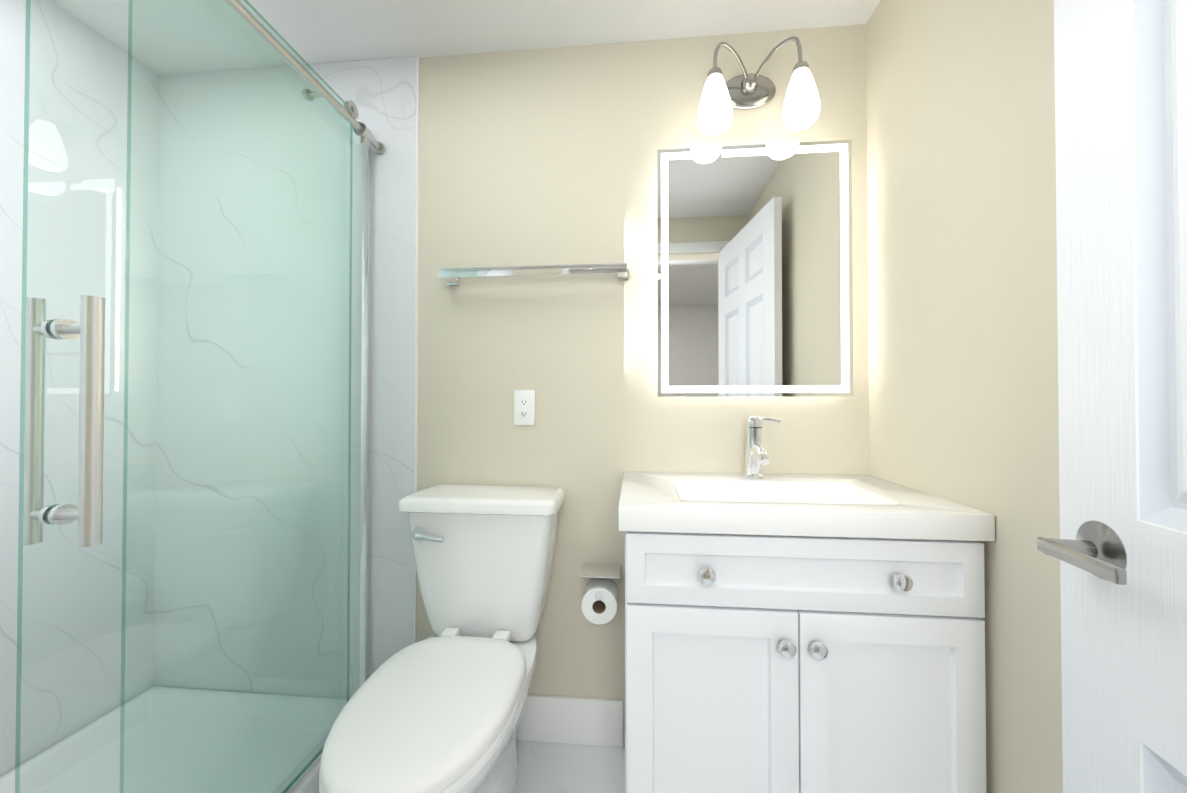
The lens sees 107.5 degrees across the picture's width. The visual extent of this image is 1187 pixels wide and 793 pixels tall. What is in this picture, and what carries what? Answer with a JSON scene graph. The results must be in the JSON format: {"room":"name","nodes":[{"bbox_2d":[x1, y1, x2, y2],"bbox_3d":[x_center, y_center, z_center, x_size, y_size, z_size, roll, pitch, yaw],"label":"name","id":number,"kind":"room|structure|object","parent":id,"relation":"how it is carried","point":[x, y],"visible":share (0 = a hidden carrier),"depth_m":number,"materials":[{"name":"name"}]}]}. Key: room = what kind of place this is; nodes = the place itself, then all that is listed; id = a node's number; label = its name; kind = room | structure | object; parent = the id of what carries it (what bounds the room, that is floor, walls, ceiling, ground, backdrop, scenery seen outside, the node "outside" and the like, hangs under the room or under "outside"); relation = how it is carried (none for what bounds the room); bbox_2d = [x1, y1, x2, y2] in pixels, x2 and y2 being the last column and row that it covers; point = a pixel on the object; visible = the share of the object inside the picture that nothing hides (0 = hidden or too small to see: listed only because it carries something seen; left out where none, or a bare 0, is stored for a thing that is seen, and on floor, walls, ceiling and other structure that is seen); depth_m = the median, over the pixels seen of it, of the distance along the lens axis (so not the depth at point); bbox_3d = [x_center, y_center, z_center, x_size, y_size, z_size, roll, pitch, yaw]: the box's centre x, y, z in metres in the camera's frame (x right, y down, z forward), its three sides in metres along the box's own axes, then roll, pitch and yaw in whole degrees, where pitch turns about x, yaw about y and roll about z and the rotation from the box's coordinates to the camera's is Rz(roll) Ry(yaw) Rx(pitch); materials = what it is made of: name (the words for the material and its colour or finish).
{"room":"bathroom","nodes":[
{"label":"bathroom","id":0,"kind":"room"},
{"bbox_2d":[52,0,880,75],"bbox_3d":[-0.430,-1.191,0.726,2.630,0.050,1.688,0,-1,5],"label":"ceiling","id":1,"kind":"structure","parent":0,"point":[317,31],"depth_m":1.35,"materials":[{"name":"white paint"}]},
{"bbox_2d":[514,740,624,792],"bbox_3d":[-0.430,1.139,0.702,2.630,0.050,1.688,0,-1,5],"label":"floor","id":2,"kind":"structure","parent":0,"point":[546,767],"depth_m":1.31,"materials":[{"name":"tile"}]},
{"bbox_2d":[0,686,348,792],"bbox_3d":[-1.210,1.065,0.785,0.838,0.100,1.444,0,-1,5],"label":"shower base","id":3,"kind":"object","parent":2,"relation":"on","point":[309,783],"depth_m":1.33,"materials":[{"name":"white ceramic"}]},
{"bbox_2d":[15,0,384,792],"bbox_3d":[-0.814,0.051,0.760,0.122,1.925,1.444,0,-1,5],"label":"shower door","id":4,"kind":"structure","parent":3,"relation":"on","point":[37,328],"depth_m":0.91,"materials":[{"name":"clear glass"}]},
{"bbox_2d":[319,485,564,792],"bbox_3d":[-0.351,0.704,1.073,0.462,0.828,0.718,0,-1,5],"label":"toilet","id":5,"kind":"object","parent":2,"relation":"on","point":[440,710],"visible":1,"depth_m":1.12,"materials":[{"name":"white ceramic"}]},
{"bbox_2d":[618,471,994,792],"bbox_3d":[0.449,0.678,1.123,0.753,0.880,0.491,0,-1,5],"label":"bathroom vanity","id":6,"kind":"object","parent":2,"relation":"on","point":[804,633],"visible":1,"depth_m":0.91,"materials":[{"name":"white wood"}]},
{"bbox_2d":[743,415,780,478],"bbox_3d":[0.492,0.147,1.248,0.103,0.184,0.152,0,-1,5],"label":"faucet","id":7,"kind":"object","parent":6,"relation":"on","point":[757,457],"visible":1,"depth_m":1.27,"materials":[{"name":"silver metal"}]},
{"bbox_2d":[417,24,868,744],"bbox_3d":[-0.356,-0.018,1.504,2.630,2.280,0.100,0,-1,5],"label":"wall","id":8,"kind":"structure","parent":0,"point":[545,156],"depth_m":1.43,"materials":[{"name":"beige paint"}]},
{"bbox_2d":[153,56,416,698],"bbox_3d":[-1.081,-0.017,1.516,0.966,2.279,0.010,0,-1,5],"label":"wall tile","id":9,"kind":"structure","parent":8,"relation":"attached to","point":[381,94],"depth_m":1.51,"materials":[{"name":"tile"}]},
{"bbox_2d":[414,56,418,642],"bbox_3d":[-0.598,-0.018,1.471,0.004,2.279,0.011,0,-1,5],"label":"trim","id":10,"kind":"structure","parent":8,"relation":"attached to","point":[416,353],"depth_m":1.47,"materials":[{"name":"white"}]},
{"bbox_2d":[514,390,534,424],"bbox_3d":[-0.228,0.037,1.435,0.070,0.116,0.010,0,-1,5],"label":"outlet","id":11,"kind":"object","parent":8,"relation":"attached to","point":[524,407],"visible":1,"depth_m":1.43,"materials":[{"name":"white plastic"}]},
{"bbox_2d":[438,263,628,284],"bbox_3d":[-0.193,-0.394,1.401,0.610,0.038,0.080,0,-1,5],"label":"towel rail","id":12,"kind":"object","parent":8,"relation":"attached to","point":[449,276],"visible":1,"depth_m":1.36,"materials":[{"name":"silver metal"}]},
{"bbox_2d":[516,694,622,747],"bbox_3d":[-0.250,1.049,1.426,0.692,0.145,0.014,0,-1,5],"label":"baseboard","id":13,"kind":"structure","parent":8,"relation":"attached to","point":[573,720],"depth_m":1.38,"materials":[{"name":"white"}]},
{"bbox_2d":[579,563,620,624],"bbox_3d":[0.021,0.611,1.349,0.124,0.142,0.122,0,-1,5],"label":"paper holder","id":14,"kind":"object","parent":8,"relation":"attached to","point":[599,602],"visible":1,"depth_m":1.31,"materials":[{"name":"white paper"}]},
{"bbox_2d":[657,139,852,396],"bbox_3d":[0.494,-0.389,1.360,0.585,0.780,0.035,0,-1,5],"label":"led mirror","id":15,"kind":"object","parent":8,"relation":"attached to","point":[754,271],"visible":0.96,"depth_m":1.34,"materials":[{"name":"white mirror"}]},
{"bbox_2d":[697,36,819,135],"bbox_3d":[0.482,-0.914,1.302,0.344,0.260,0.162,0,-1,5],"label":"sconce","id":16,"kind":"object","parent":8,"relation":"attached to","point":[720,98],"visible":1,"depth_m":1.26,"materials":[{"name":"white glass"}]},
{"bbox_2d":[866,0,1062,792],"bbox_3d":[0.825,-0.028,0.547,0.100,2.280,1.588,0,-1,5],"label":"wall","id":17,"kind":"structure","parent":0,"point":[962,289],"depth_m":0.90,"materials":[{"name":"beige paint"}]},
{"bbox_2d":[1037,0,1186,792],"bbox_3d":[0.618,0.086,0.278,0.139,2.030,0.771,0,-1,13],"label":"door","id":18,"kind":"structure","parent":17,"relation":"in","point":[1118,548],"depth_m":0.56,"materials":[{"name":"white paint"}]},
{"bbox_3d":[-1.694,-0.025,0.781,0.100,2.280,1.588,0,-1,5],"label":"wall","id":19,"kind":"structure","parent":0,"visible":0},
{"bbox_2d":[0,0,159,776],"bbox_3d":[-1.634,-0.024,0.836,0.010,2.279,1.468,0,-1,5],"label":"wall tile","id":20,"kind":"structure","parent":19,"relation":"attached to","point":[12,49],"depth_m":1.32,"materials":[{"name":"tile"}]}
]}

